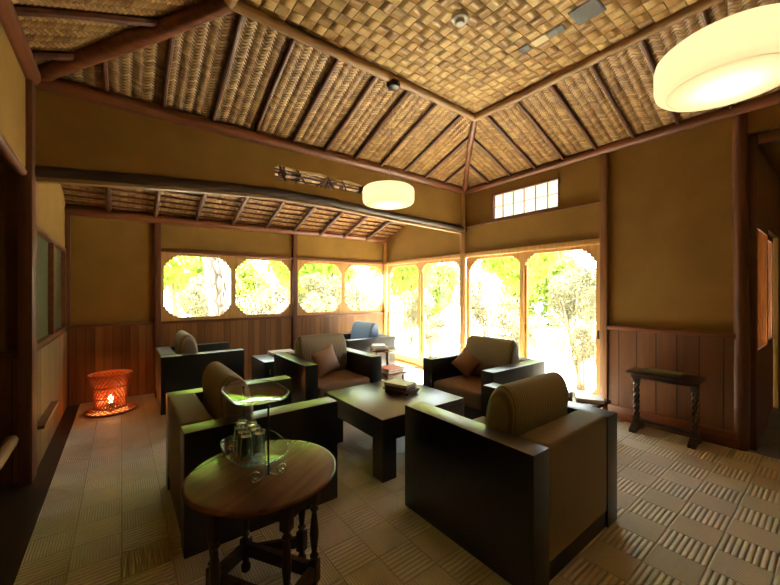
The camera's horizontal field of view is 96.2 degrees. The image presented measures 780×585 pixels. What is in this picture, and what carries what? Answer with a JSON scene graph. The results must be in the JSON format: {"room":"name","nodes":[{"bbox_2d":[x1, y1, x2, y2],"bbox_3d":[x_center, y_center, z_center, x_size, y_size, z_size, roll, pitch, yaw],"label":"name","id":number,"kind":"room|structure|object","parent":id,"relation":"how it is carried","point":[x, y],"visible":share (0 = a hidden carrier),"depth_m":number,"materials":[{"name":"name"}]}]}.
{"room":"lounge","nodes":[
{"label":"lounge","id":0,"kind":"room"},
{"bbox_2d":[0,164,16,486],"bbox_3d":[-2.412,0.070,1.238,1.120,2.660,2.740,0,0,-37],"label":"wall","id":1,"kind":"structure","parent":0,"point":[8,359],"depth_m":2.54,"materials":[{"name":"paint"}]},
{"bbox_2d":[0,22,66,467],"bbox_3d":[-1.785,-0.225,1.341,0.140,3.250,7.700,0,0,-37],"label":"wall","id":2,"kind":"structure","parent":0,"point":[52,357],"depth_m":2.59,"materials":[{"name":"paint"}]},
{"bbox_2d":[0,435,18,469],"bbox_3d":[-1.946,1.055,1.532,0.083,0.086,2.401,0,0,-38],"label":"rail","id":3,"kind":"object","parent":2,"relation":"attached to","point":[9,443],"visible":1,"depth_m":2.32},
{"bbox_2d":[0,132,26,175],"bbox_3d":[-1.912,-0.867,1.564,0.073,0.082,2.411,0,0,-37],"label":"beam","id":4,"kind":"structure","parent":2,"relation":"attached to","point":[6,151],"depth_m":2.21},
{"bbox_2d":[0,0,40,84],"bbox_3d":[-1.043,-1.594,0.491,0.125,0.133,5.451,0,0,-37],"label":"beam","id":5,"kind":"structure","parent":2,"relation":"attached to","point":[9,19],"depth_m":2.17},
{"bbox_2d":[37,401,58,429],"bbox_3d":[-2.958,1.050,3.030,0.055,0.030,0.790,0,0,-37],"label":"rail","id":6,"kind":"object","parent":2,"relation":"attached to","point":[41,424],"visible":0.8,"depth_m":2.95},
{"bbox_2d":[37,226,65,349],"bbox_3d":[-3.374,-0.035,3.461,0.080,0.990,1.880,0,0,-37],"label":"window","id":7,"kind":"structure","parent":2,"relation":"in","point":[51,255],"depth_m":3.44,"materials":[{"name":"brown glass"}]},
{"bbox_2d":[65,204,383,404],"bbox_3d":[-2.083,-0.250,5.860,5.170,3.300,0.165,0,0,-37],"label":"wall","id":8,"kind":"structure","parent":0,"point":[112,326],"depth_m":4.79,"materials":[{"name":"paint"}]},
{"bbox_2d":[65,214,70,405],"bbox_3d":[-3.981,0.200,4.325,0.050,2.400,0.050,0,0,-37],"label":"post","id":9,"kind":"object","parent":8,"relation":"attached to","point":[67,217],"visible":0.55,"depth_m":4.31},
{"bbox_2d":[154,223,160,392],"bbox_3d":[-3.253,0.180,4.896,0.080,2.440,0.070,0,0,-37],"label":"post","id":10,"kind":"object","parent":8,"relation":"attached to","point":[157,226],"visible":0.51,"depth_m":4.87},
{"bbox_2d":[64,206,387,242],"bbox_3d":[-2.041,-1.057,5.806,4.932,0.207,0.128,0,0,-37],"label":"beam","id":11,"kind":"structure","parent":8,"relation":"attached to","point":[69,210],"depth_m":5.09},
{"bbox_2d":[233,256,291,317],"bbox_3d":[-2.102,-0.080,5.827,0.960,0.990,0.055,0,0,-37],"label":"window","id":12,"kind":"structure","parent":8,"relation":"in","point":[237,260],"depth_m":5.74,"materials":[{"name":"brown wood"}]},
{"bbox_2d":[161,248,383,320],"bbox_3d":[-1.691,-0.102,6.117,3.885,1.035,0.095,0,0,-37],"label":"window","id":13,"kind":"structure","parent":8,"relation":"in","point":[165,256],"depth_m":5.31,"materials":[{"name":"brown wood"}]},
{"bbox_2d":[292,234,296,349],"bbox_3d":[-1.666,0.180,6.114,0.080,2.440,0.070,0,0,-37],"label":"post","id":14,"kind":"object","parent":8,"relation":"attached to","point":[294,236],"visible":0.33,"depth_m":6.09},
{"bbox_2d":[297,260,342,315],"bbox_3d":[-1.285,-0.080,6.454,0.940,0.990,0.055,0,0,-37],"label":"window","id":15,"kind":"structure","parent":8,"relation":"in","point":[300,263],"depth_m":6.45,"materials":[{"name":"brown wood"}]},
{"bbox_2d":[343,263,382,313],"bbox_3d":[-0.523,-0.080,7.039,0.980,0.990,0.055,0,0,-37],"label":"window","id":16,"kind":"structure","parent":8,"relation":"in","point":[346,266],"depth_m":6.91,"materials":[{"name":"brown wood"}]},
{"bbox_2d":[383,242,386,334],"bbox_3d":[-0.104,0.150,7.294,0.065,2.500,0.060,0,0,-37],"label":"post","id":17,"kind":"object","parent":8,"relation":"attached to","point":[384,243],"visible":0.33,"depth_m":7.26,"materials":[{"name":"brown wood"}]},
{"bbox_2d":[61,167,406,240],"bbox_3d":[-1.424,-1.395,5.002,4.930,0.750,2.090,0,0,-37],"label":"ceiling","id":18,"kind":"structure","parent":0,"point":[266,212],"depth_m":5.06,"materials":[{"name":"brown wood"}]},
{"bbox_2d":[35,89,461,225],"bbox_3d":[-0.770,-1.407,4.149,4.930,0.985,0.080,0,0,-37],"label":"wall partition","id":19,"kind":"structure","parent":0,"point":[70,132],"depth_m":3.21,"materials":[{"name":"paint"}]},
{"bbox_2d":[34,78,464,193],"bbox_3d":[-0.743,-1.615,4.114,4.931,0.162,0.135,0,0,-37],"label":"beam","id":20,"kind":"structure","parent":19,"relation":"attached to","point":[60,86],"depth_m":3.31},
{"bbox_2d":[35,165,466,231],"bbox_3d":[-0.759,-1.000,4.132,4.936,0.261,0.099,0,0,-37],"label":"beam","id":21,"kind":"structure","parent":19,"relation":"attached to","point":[40,171],"depth_m":3.36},
{"bbox_2d":[36,177,460,233],"bbox_3d":[-0.771,-0.944,4.151,4.930,0.201,0.065,0,0,-37],"label":"beam","id":22,"kind":"structure","parent":21,"relation":"attached to","point":[38,179],"depth_m":3.40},
{"bbox_2d":[0,362,779,584],"bbox_3d":[0.711,1.430,3.180,9.000,0.060,7.580,0,0,-37],"label":"floor","id":23,"kind":"structure","parent":0,"point":[98,507],"depth_m":2.13,"materials":[{"name":"carpet"}]},
{"bbox_2d":[17,78,36,487],"bbox_3d":[-2.695,-0.100,2.602,0.077,3.000,0.190,0,0,-37],"label":"post","id":24,"kind":"object","parent":23,"relation":"on","point":[26,184],"visible":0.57,"depth_m":2.54,"materials":[{"name":"wood"}]},
{"bbox_2d":[83,369,136,417],"bbox_3d":[-3.306,1.177,4.144,0.502,0.447,0.502,0,0,39],"label":"wicker lantern","id":25,"kind":"object","parent":23,"relation":"on","point":[111,400],"visible":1,"depth_m":4.04,"materials":[{"name":"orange wicker"}]},
{"bbox_2d":[155,330,243,414],"bbox_3d":[-2.535,0.956,4.634,0.910,0.889,0.950,0,0,-37],"label":"armchair","id":26,"kind":"object","parent":23,"relation":"on","point":[181,366],"visible":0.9,"depth_m":4.25,"materials":[{"name":"black wood"}]},
{"bbox_2d":[174,330,197,353],"bbox_3d":[-2.651,0.740,4.545,0.226,0.470,0.640,0,0,-38],"label":"cushion","id":27,"kind":"object","parent":26,"relation":"on","point":[184,343],"depth_m":4.31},
{"bbox_2d":[166,361,336,558],"bbox_3d":[-1.006,0.956,2.486,0.910,0.889,0.950,0,0,-37],"label":"armchair","id":28,"kind":"object","parent":23,"relation":"on","point":[198,420],"visible":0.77,"depth_m":2.17,"materials":[{"name":"black wood"}]},
{"bbox_2d":[202,361,253,418],"bbox_3d":[-1.123,0.740,2.397,0.226,0.470,0.640,0,0,-38],"label":"cushion","id":29,"kind":"object","parent":28,"relation":"on","point":[216,375],"depth_m":2.18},
{"bbox_2d":[181,439,336,584],"bbox_3d":[-0.572,1.100,1.591,0.650,0.600,0.650,0,0,21],"label":"table","id":30,"kind":"object","parent":23,"relation":"on","point":[221,490],"visible":0.94,"depth_m":1.51,"materials":[{"name":"brown wood"}]},
{"bbox_2d":[220,380,289,482],"bbox_3d":[-0.638,0.629,1.653,0.274,0.341,0.402,0,0,-37],"label":"tray stand","id":31,"kind":"object","parent":30,"relation":"on","point":[268,462],"visible":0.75,"depth_m":1.50,"materials":[{"name":"clear glass"}]},
{"bbox_2d":[233,423,243,452],"bbox_3d":[-0.708,0.681,1.645,0.057,0.117,0.057,0,0,-37],"label":"tumbler","id":32,"kind":"object","parent":31,"relation":"on","point":[237,426],"visible":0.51,"depth_m":1.62,"materials":[{"name":"clear glass"}]},
{"bbox_2d":[236,427,247,456],"bbox_3d":[-0.672,0.681,1.599,0.057,0.117,0.057,0,0,-37],"label":"tumbler","id":33,"kind":"object","parent":31,"relation":"on","point":[243,429],"visible":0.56,"depth_m":1.58,"materials":[{"name":"clear glass"}]},
{"bbox_2d":[239,431,252,461],"bbox_3d":[-0.637,0.681,1.553,0.057,0.117,0.057,0,0,-37],"label":"tumbler","id":34,"kind":"object","parent":31,"relation":"on","point":[246,449],"visible":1,"depth_m":1.53,"materials":[{"name":"clear glass"}]},
{"bbox_2d":[221,380,288,405],"bbox_3d":[-0.638,0.472,1.653,0.264,0.026,0.374,0,0,-38],"label":"tray","id":35,"kind":"object","parent":31,"relation":"on","point":[243,387],"depth_m":1.57,"materials":[{"name":"clear glass"}]},
{"bbox_2d":[220,429,289,467],"bbox_3d":[-0.638,0.732,1.653,0.274,0.026,0.374,0,0,-38],"label":"tray","id":36,"kind":"object","parent":31,"relation":"on","point":[268,462],"depth_m":1.53,"materials":[{"name":"clear glass"}]},
{"bbox_2d":[251,424,260,449],"bbox_3d":[-0.626,0.681,1.634,0.057,0.117,0.057,0,0,-37],"label":"tumbler","id":37,"kind":"object","parent":31,"relation":"on","point":[256,426],"visible":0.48,"depth_m":1.61,"materials":[{"name":"clear glass"}]},
{"bbox_2d":[253,428,265,457],"bbox_3d":[-0.591,0.681,1.588,0.057,0.117,0.057,0,0,-37],"label":"tumbler","id":38,"kind":"object","parent":31,"relation":"on","point":[259,451],"visible":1,"depth_m":1.57,"materials":[{"name":"clear glass"}]},
{"bbox_2d":[251,354,273,379],"bbox_3d":[-1.522,1.147,4.908,0.650,0.505,0.610,0,0,-37],"label":"side table","id":39,"kind":"object","parent":23,"relation":"on","point":[262,365],"visible":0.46,"depth_m":4.67,"materials":[{"name":"black wood"}]},
{"bbox_2d":[274,333,381,403],"bbox_3d":[-0.750,0.956,4.164,0.950,0.889,0.910,0,0,-37],"label":"armchair","id":40,"kind":"object","parent":23,"relation":"on","point":[357,367],"visible":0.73,"depth_m":4.05,"materials":[{"name":"black wood"}]},
{"bbox_2d":[294,333,346,370],"bbox_3d":[-0.839,0.740,4.280,0.640,0.470,0.226,0,0,-38],"label":"cushion","id":41,"kind":"object","parent":40,"relation":"on","point":[305,345],"depth_m":4.22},
{"bbox_2d":[310,344,340,377],"bbox_3d":[-0.742,0.785,4.038,0.139,0.356,0.394,0,0,44],"label":"throw pillow","id":42,"kind":"object","parent":40,"relation":"on","point":[326,359],"visible":0.96,"depth_m":3.98,"materials":[{"name":"brown fabric"}]},
{"bbox_2d":[318,369,369,397],"bbox_3d":[-0.700,1.055,4.099,0.656,0.170,0.735,0,0,-38],"label":"seat cushion","id":43,"kind":"object","parent":40,"relation":"on","point":[335,379],"depth_m":3.92,"materials":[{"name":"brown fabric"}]},
{"bbox_2d":[342,321,394,365],"bbox_3d":[-0.562,0.956,6.022,0.910,0.889,0.950,0,0,-37],"label":"armchair","id":44,"kind":"object","parent":23,"relation":"on","point":[362,335],"visible":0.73,"depth_m":5.85,"materials":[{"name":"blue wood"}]},
{"bbox_2d":[351,321,378,338],"bbox_3d":[-0.446,0.740,6.112,0.226,0.470,0.640,0,0,-38],"label":"cushion","id":45,"kind":"object","parent":44,"relation":"on","point":[360,329],"depth_m":5.98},
{"bbox_2d":[370,347,396,364],"bbox_3d":[-0.100,1.138,5.419,0.430,0.526,0.430,0,0,-37],"label":"side table","id":46,"kind":"object","parent":23,"relation":"on","point":[391,349],"visible":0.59,"depth_m":5.32,"materials":[{"name":"brown wood"}]},
{"bbox_2d":[324,378,463,482],"bbox_3d":[0.020,1.169,3.210,0.900,0.463,0.930,0,0,-37],"label":"coffee table","id":47,"kind":"object","parent":23,"relation":"on","point":[378,413],"visible":0.67,"depth_m":2.93,"materials":[{"name":"black wood"}]},
{"bbox_2d":[385,389,416,395],"bbox_3d":[0.112,0.926,3.312,0.250,0.022,0.200,0,0,32],"label":"book","id":48,"kind":"object","parent":47,"relation":"on","point":[388,391],"visible":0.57,"depth_m":3.23,"materials":[{"name":"paper"}]},
{"bbox_2d":[383,387,419,394],"bbox_3d":[0.104,0.907,3.306,0.280,0.016,0.210,0,0,44],"label":"book","id":49,"kind":"object","parent":48,"relation":"on","point":[386,388],"visible":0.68,"depth_m":3.22,"materials":[{"name":"paper"}]},
{"bbox_2d":[385,385,415,390],"bbox_3d":[0.102,0.889,3.324,0.240,0.020,0.180,0,0,36],"label":"book","id":50,"kind":"object","parent":49,"relation":"on","point":[387,386],"visible":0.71,"depth_m":3.25,"materials":[{"name":"paper"}]},
{"bbox_2d":[384,378,416,388],"bbox_3d":[0.100,0.866,3.335,0.250,0.026,0.185,0,0,34],"label":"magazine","id":51,"kind":"object","parent":50,"relation":"on","point":[400,383],"visible":1,"depth_m":3.30,"materials":[{"name":"paper"}]},
{"bbox_2d":[382,371,406,379],"bbox_3d":[0.014,1.250,4.877,0.340,0.300,0.280,0,0,-37],"label":"stool","id":52,"kind":"object","parent":23,"relation":"on","point":[400,374],"visible":0.4,"depth_m":4.76,"materials":[{"name":"brown wood"}]},
{"bbox_2d":[382,370,403,373],"bbox_3d":[0.014,1.085,4.876,0.280,0.030,0.240,0,0,-40],"label":"book","id":53,"kind":"object","parent":52,"relation":"on","point":[385,372],"visible":0.44,"depth_m":4.77,"materials":[{"name":"paper"}]},
{"bbox_2d":[382,364,404,371],"bbox_3d":[0.022,1.052,4.883,0.290,0.035,0.250,0,0,-37],"label":"book","id":54,"kind":"object","parent":53,"relation":"on","point":[393,367],"visible":0.81,"depth_m":4.83,"materials":[{"name":"paper"}]},
{"bbox_2d":[460,193,465,351],"bbox_3d":[1.167,-0.100,5.604,0.104,3.001,0.110,0,0,-37],"label":"post","id":55,"kind":"object","parent":23,"relation":"on","point":[462,234],"visible":0.72,"depth_m":5.56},
{"bbox_2d":[423,335,544,419],"bbox_3d":[1.024,0.956,3.873,0.910,0.889,0.950,0,0,-37],"label":"armchair","id":56,"kind":"object","parent":23,"relation":"on","point":[501,363],"visible":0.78,"depth_m":3.75,"materials":[{"name":"black wood"}]},
{"bbox_2d":[434,375,480,409],"bbox_3d":[0.958,1.055,3.823,0.735,0.170,0.656,0,0,-38],"label":"seat cushion","id":57,"kind":"object","parent":56,"relation":"on","point":[469,389],"depth_m":3.65,"materials":[{"name":"brown fabric"}]},
{"bbox_2d":[451,347,481,378],"bbox_3d":[0.857,0.790,3.935,0.347,0.344,0.125,0,0,32],"label":"throw pillow","id":58,"kind":"object","parent":56,"relation":"on","point":[466,362],"visible":1,"depth_m":3.90,"materials":[{"name":"brown fabric"}]},
{"bbox_2d":[466,335,518,376],"bbox_3d":[1.140,0.740,3.963,0.226,0.470,0.640,0,0,-38],"label":"cushion","id":59,"kind":"object","parent":56,"relation":"on","point":[492,352],"depth_m":3.85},
{"bbox_2d":[405,371,616,584],"bbox_3d":[0.750,0.956,2.233,0.950,0.889,0.910,0,0,-37],"label":"armchair","id":60,"kind":"object","parent":23,"relation":"on","point":[523,486],"visible":1,"depth_m":1.88,"materials":[{"name":"black wood"}]},
{"bbox_2d":[473,416,485,423],"bbox_3d":[0.700,1.055,2.299,0.656,0.170,0.735,0,0,-38],"label":"seat cushion","id":61,"kind":"object","parent":60,"relation":"on","point":[480,419],"depth_m":2.67,"materials":[{"name":"brown fabric"}]},
{"bbox_2d":[485,371,568,436],"bbox_3d":[0.840,0.740,2.117,0.640,0.470,0.226,0,0,-38],"label":"cushion","id":62,"kind":"object","parent":60,"relation":"on","point":[516,408],"depth_m":1.96,"materials":[{"name":"fabric"}]},
{"bbox_2d":[569,392,610,409],"bbox_3d":[1.886,1.235,3.489,0.480,0.330,0.400,0,0,-37],"label":"table","id":63,"kind":"object","parent":23,"relation":"on","point":[605,406],"visible":0.16,"depth_m":3.40,"materials":[{"name":"brown wood"}]},
{"bbox_2d":[575,393,604,403],"bbox_3d":[1.986,1.055,3.490,0.240,0.030,0.200,0,0,24],"label":"book","id":64,"kind":"object","parent":63,"relation":"on","point":[580,397],"visible":1,"depth_m":3.43,"materials":[{"name":"paper"}]},
{"bbox_2d":[626,367,705,449],"bbox_3d":[2.662,1.094,3.397,0.260,0.612,0.570,0,0,-37],"label":"console table","id":65,"kind":"object","parent":23,"relation":"on","point":[691,381],"visible":1,"depth_m":3.28,"materials":[{"name":"brown wood"}]},
{"bbox_2d":[643,367,684,377],"bbox_3d":[2.667,0.776,3.408,0.160,0.024,0.300,0,0,-37],"label":"book","id":66,"kind":"object","parent":65,"relation":"on","point":[648,370],"visible":1,"depth_m":3.38,"materials":[{"name":"paper"}]},
{"bbox_2d":[732,112,750,451],"bbox_3d":[3.139,-0.100,3.128,0.120,3.002,0.123,0,0,-37],"label":"post","id":67,"kind":"object","parent":23,"relation":"on","point":[740,136],"visible":0.94,"depth_m":3.09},
{"bbox_2d":[748,134,757,450],"bbox_3d":[3.235,0.000,3.135,0.070,2.800,0.075,0,0,-37],"label":"post","id":68,"kind":"object","parent":23,"relation":"on","point":[753,139],"visible":0.56,"depth_m":3.10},
{"bbox_2d":[12,0,779,190],"bbox_3d":[0.889,-1.821,1.977,4.942,0.518,5.470,0,0,-37],"label":"ceiling","id":69,"kind":"structure","parent":0,"point":[470,108],"depth_m":2.97,"materials":[{"name":"brown wood"}]},
{"bbox_2d":[362,78,413,209],"bbox_3d":[-0.015,-1.413,3.354,0.496,1.163,0.496,0,0,-37],"label":"pendant lamp","id":70,"kind":"object","parent":69,"relation":"hanging from","point":[385,194],"visible":1,"depth_m":3.19,"materials":[{"name":"white"}]},
{"bbox_2d":[368,199,408,209],"bbox_3d":[-0.015,-0.837,3.354,0.396,0.009,0.396,0,0,-38],"label":"diffuser","id":71,"kind":"object","parent":70,"relation":"attached to","point":[386,204],"depth_m":3.31,"materials":[{"name":"white"}]},
{"bbox_2d":[451,10,468,27],"bbox_3d":[0.521,-2.022,2.606,0.130,0.055,0.130,0,0,-37],"label":"smoke detector","id":72,"kind":"object","parent":69,"relation":"attached to","point":[459,18],"visible":1,"depth_m":2.58,"materials":[{"name":"beige plastic"}]},
{"bbox_2d":[530,34,549,46],"bbox_3d":[1.220,-2.047,2.846,0.085,0.006,0.120,0,0,-37],"label":"ceiling panel","id":73,"kind":"object","parent":69,"relation":"attached to","point":[543,38],"visible":1,"depth_m":2.84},
{"bbox_2d":[546,23,566,37],"bbox_3d":[1.302,-2.046,2.739,0.085,0.009,0.120,0,0,-37],"label":"ceiling vent","id":74,"kind":"object","parent":69,"relation":"in","point":[560,28],"visible":1,"depth_m":2.73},
{"bbox_2d":[567,0,606,25],"bbox_3d":[1.434,-2.046,2.550,0.190,0.009,0.190,0,0,-37],"label":"ceiling vent","id":75,"kind":"object","parent":69,"relation":"in","point":[589,9],"visible":1,"depth_m":2.54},
{"bbox_2d":[653,0,779,111],"bbox_3d":[1.408,-1.451,1.459,0.496,1.198,0.496,0,0,-37],"label":"pendant lamp","id":76,"kind":"object","parent":69,"relation":"hanging from","point":[735,58],"visible":1,"depth_m":1.36,"materials":[{"name":"white"}]},
{"bbox_2d":[667,54,779,110],"bbox_3d":[1.408,-0.857,1.459,0.396,0.009,0.396,0,0,-38],"label":"diffuser","id":77,"kind":"object","parent":76,"relation":"attached to","point":[735,81],"depth_m":1.44,"materials":[{"name":"white"}]},
{"bbox_2d":[387,103,779,431],"bbox_3d":[2.226,-0.250,4.355,0.165,3.300,7.800,0,0,-37],"label":"wall","id":78,"kind":"structure","parent":0,"point":[670,213],"depth_m":3.59,"materials":[{"name":"paint"}]},
{"bbox_2d":[387,263,423,364],"bbox_3d":[0.290,0.405,6.934,0.038,1.930,1.090,0,0,-37],"label":"door","id":79,"kind":"structure","parent":78,"relation":"in","point":[405,358],"depth_m":6.84,"materials":[{"name":"brown wood"}]},
{"bbox_2d":[386,254,459,265],"bbox_3d":[0.584,-0.593,6.508,0.150,0.065,2.025,0,0,-37],"label":"rail","id":80,"kind":"object","parent":78,"relation":"attached to","point":[455,256],"visible":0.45,"depth_m":6.33,"materials":[{"name":"brown wood"}]},
{"bbox_2d":[418,258,459,366],"bbox_3d":[0.873,0.405,6.100,0.038,1.930,1.105,0,0,-37],"label":"door","id":81,"kind":"structure","parent":78,"relation":"in","point":[421,265],"depth_m":6.49,"materials":[{"name":"brown wood"}]},
{"bbox_2d":[466,253,527,357],"bbox_3d":[1.576,0.405,5.258,0.038,1.930,1.065,0,0,-37],"label":"door","id":82,"kind":"structure","parent":78,"relation":"in","point":[470,262],"depth_m":5.54,"materials":[{"name":"brown wood"}]},
{"bbox_2d":[466,177,599,227],"bbox_3d":[1.842,-1.248,4.819,0.090,0.425,1.975,0,0,-37],"label":"window","id":83,"kind":"structure","parent":78,"relation":"in","point":[543,195],"depth_m":4.79,"materials":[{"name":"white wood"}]},
{"bbox_2d":[466,238,599,257],"bbox_3d":[1.864,-0.593,4.840,0.150,0.065,1.980,0,0,-37],"label":"rail","id":84,"kind":"object","parent":78,"relation":"attached to","point":[597,240],"visible":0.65,"depth_m":4.62,"materials":[{"name":"brown wood"}]},
{"bbox_2d":[600,153,607,408],"bbox_3d":[2.444,-0.100,3.990,0.065,3.000,0.075,0,0,-37],"label":"post","id":85,"kind":"object","parent":78,"relation":"attached to","point":[603,157],"visible":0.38,"depth_m":3.96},
{"bbox_2d":[520,244,599,394],"bbox_3d":[2.132,0.405,4.459,0.038,1.930,1.040,0,0,-37],"label":"door","id":86,"kind":"structure","parent":85,"relation":"attached to","point":[593,250],"depth_m":4.23,"materials":[{"name":"brown wood"}]},
{"bbox_2d":[464,91,779,194],"bbox_3d":[2.830,-1.623,3.463,0.119,0.127,5.450,0,0,-37],"label":"beam","id":87,"kind":"structure","parent":78,"relation":"attached to","point":[771,99],"depth_m":3.62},
{"bbox_2d":[608,404,735,448],"bbox_3d":[2.779,1.325,3.544,0.035,0.150,1.040,0,0,-37],"label":"baseboard","id":88,"kind":"structure","parent":78,"relation":"attached to","point":[722,437],"depth_m":3.43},
{"bbox_2d":[758,129,779,145],"bbox_3d":[3.925,-1.345,2.236,0.070,0.090,2.170,0,0,-37],"label":"beam","id":89,"kind":"structure","parent":78,"relation":"attached to","point":[770,137],"depth_m":3.03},
{"bbox_2d":[758,142,779,407],"bbox_3d":[4.895,-0.030,2.987,2.395,2.860,2.420,0,0,-37],"label":"wall","id":90,"kind":"structure","parent":0,"point":[768,155],"depth_m":4.01,"materials":[{"name":"paint"}]},
{"bbox_2d":[758,222,767,441],"bbox_3d":[3.632,0.370,3.439,0.850,2.060,0.035,0,0,-37],"label":"door","id":91,"kind":"structure","parent":90,"relation":"in","point":[762,231],"depth_m":3.50,"materials":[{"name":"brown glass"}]},
{"bbox_2d":[768,235,772,414],"bbox_3d":[4.294,0.370,3.998,0.880,2.060,0.035,0,0,-37],"label":"door","id":92,"kind":"structure","parent":90,"relation":"in","point":[770,239],"depth_m":4.18,"materials":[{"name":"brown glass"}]},
{"label":"outside","id":93,"kind":"structure","parent":0,"visible":0},
{"bbox_2d":[390,310,595,393],"bbox_3d":[0.683,1.750,10.608,34.000,0.200,36.000,0,0,-37],"label":"ground","id":94,"kind":"structure","parent":93,"point":[556,362],"depth_m":10.90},
{"bbox_2d":[164,256,201,290],"bbox_3d":[-5.753,-0.802,7.840,3.122,4.916,2.743,0,0,-27],"label":"tree","id":95,"kind":"object","parent":94,"relation":"on","point":[173,270],"visible":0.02,"depth_m":7.97,"materials":[{"name":"green plant"}]},
{"bbox_2d":[168,257,202,316],"bbox_3d":[-6.886,-1.605,11.558,3.023,6.518,3.228,0,0,-7],"label":"tree","id":96,"kind":"object","parent":94,"relation":"on","point":[179,287],"visible":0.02,"depth_m":11.49,"materials":[{"name":"green plant"}]},
{"bbox_2d":[179,274,237,316],"bbox_3d":[-4.482,0.593,8.797,1.533,2.128,1.719,0,0,-37],"label":"shrub","id":97,"kind":"object","parent":94,"relation":"on","point":[196,286],"visible":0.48,"depth_m":8.25,"materials":[{"name":"green plant"}]},
{"bbox_2d":[202,257,230,315],"bbox_3d":[-3.784,-1.075,6.803,2.455,5.533,2.564,0,0,-37],"label":"pine tree","id":98,"kind":"object","parent":94,"relation":"on","point":[216,271],"visible":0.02,"depth_m":6.64,"materials":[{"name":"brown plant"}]},
{"bbox_2d":[165,259,273,316],"bbox_3d":[-7.553,-0.240,15.754,4.142,4.108,4.823,0,0,-41],"label":"thicket","id":99,"kind":"object","parent":94,"relation":"on","point":[247,276],"visible":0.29,"depth_m":15.51,"materials":[{"name":"green plant"}]},
{"bbox_2d":[244,283,288,314],"bbox_3d":[-2.808,0.711,8.260,1.114,1.900,1.238,0,0,-37],"label":"shrub","id":100,"kind":"object","parent":94,"relation":"on","point":[272,296],"visible":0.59,"depth_m":8.27,"materials":[{"name":"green plant"}]},
{"bbox_2d":[266,261,339,310],"bbox_3d":[-3.171,-1.604,12.774,3.449,6.521,3.233,0,0,8],"label":"tree","id":101,"kind":"object","parent":94,"relation":"on","point":[280,270],"visible":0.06,"depth_m":11.86,"materials":[{"name":"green plant"}]},
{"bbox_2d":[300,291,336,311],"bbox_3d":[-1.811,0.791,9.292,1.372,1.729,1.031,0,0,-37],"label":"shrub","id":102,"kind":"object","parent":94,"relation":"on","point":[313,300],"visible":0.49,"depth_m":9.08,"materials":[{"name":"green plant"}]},
{"bbox_2d":[285,272,354,311],"bbox_3d":[-2.290,0.494,11.231,2.377,2.328,1.308,0,0,-5],"label":"shrub","id":103,"kind":"object","parent":94,"relation":"on","point":[325,291],"visible":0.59,"depth_m":10.99,"materials":[{"name":"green plant"}]},
{"bbox_2d":[273,265,367,310],"bbox_3d":[-3.520,-0.240,17.992,4.823,4.108,4.142,0,0,-26],"label":"thicket","id":104,"kind":"object","parent":94,"relation":"on","point":[350,274],"visible":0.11,"depth_m":17.28,"materials":[{"name":"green plant"}]},
{"bbox_2d":[348,285,381,310],"bbox_3d":[-0.739,0.709,10.136,0.931,1.895,1.374,0,0,-37],"label":"shrub","id":105,"kind":"object","parent":94,"relation":"on","point":[365,300],"visible":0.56,"depth_m":9.89,"materials":[{"name":"white plant"}]},
{"bbox_2d":[365,263,437,333],"bbox_3d":[0.526,-1.604,13.859,3.233,6.521,3.449,0,0,24],"label":"tree","id":106,"kind":"object","parent":94,"relation":"on","point":[405,276],"visible":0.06,"depth_m":13.52,"materials":[{"name":"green plant"}]},
{"bbox_2d":[390,286,435,344],"bbox_3d":[0.728,0.710,10.987,1.677,1.898,1.074,0,0,-37],"label":"shrub","id":107,"kind":"object","parent":94,"relation":"on","point":[413,316],"visible":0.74,"depth_m":10.94,"materials":[{"name":"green plant"}]},
{"bbox_2d":[390,262,459,324],"bbox_3d":[1.848,-0.240,18.585,4.142,4.108,4.823,0,0,-10],"label":"thicket","id":108,"kind":"object","parent":94,"relation":"on","point":[446,277],"visible":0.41,"depth_m":17.40,"materials":[{"name":"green plant"}]},
{"bbox_2d":[424,315,448,356],"bbox_3d":[1.115,1.107,8.744,0.795,1.097,0.994,0,0,-37],"label":"shrub","id":109,"kind":"object","parent":94,"relation":"on","point":[433,331],"visible":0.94,"depth_m":8.67,"materials":[{"name":"white plant"}]},
{"bbox_2d":[451,274,519,336],"bbox_3d":[2.729,0.544,10.082,1.615,2.228,1.605,0,0,-37],"label":"shrub","id":110,"kind":"object","parent":94,"relation":"on","point":[477,309],"visible":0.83,"depth_m":9.84,"materials":[{"name":"white plant"}]},
{"bbox_2d":[493,310,543,351],"bbox_3d":[2.840,1.017,7.673,1.276,1.279,1.008,0,0,-37],"label":"shrub","id":111,"kind":"object","parent":94,"relation":"on","point":[512,326],"visible":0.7,"depth_m":7.51,"materials":[{"name":"white plant"}]},
{"bbox_2d":[479,251,568,296],"bbox_3d":[5.000,-1.605,13.386,3.449,6.520,3.233,0,0,39],"label":"tree","id":112,"kind":"object","parent":94,"relation":"on","point":[540,265],"visible":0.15,"depth_m":13.23,"materials":[{"name":"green plant"}]},
{"bbox_2d":[491,251,592,326],"bbox_3d":[7.511,-0.240,17.352,4.823,4.108,4.142,0,0,6],"label":"thicket","id":113,"kind":"object","parent":94,"relation":"on","point":[542,290],"visible":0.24,"depth_m":16.74,"materials":[{"name":"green plant"}]},
{"bbox_2d":[547,263,595,354],"bbox_3d":[5.087,0.413,9.440,1.580,2.496,1.726,0,0,25],"label":"shrub","id":114,"kind":"object","parent":94,"relation":"on","point":[573,307],"visible":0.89,"depth_m":9.43,"materials":[{"name":"white plant"}]},
{"bbox_2d":[549,322,595,389],"bbox_3d":[3.202,1.065,5.882,0.794,1.184,0.788,0,0,-5],"label":"shrub","id":115,"kind":"object","parent":94,"relation":"on","point":[581,332],"visible":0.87,"depth_m":5.87,"materials":[{"name":"white plant"}]},
{"bbox_2d":[569,270,595,343],"bbox_3d":[6.524,0.381,11.105,2.263,2.563,1.615,0,0,-37],"label":"shrub","id":116,"kind":"object","parent":94,"relation":"on","point":[582,315],"visible":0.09,"depth_m":11.12,"materials":[{"name":"white plant"}]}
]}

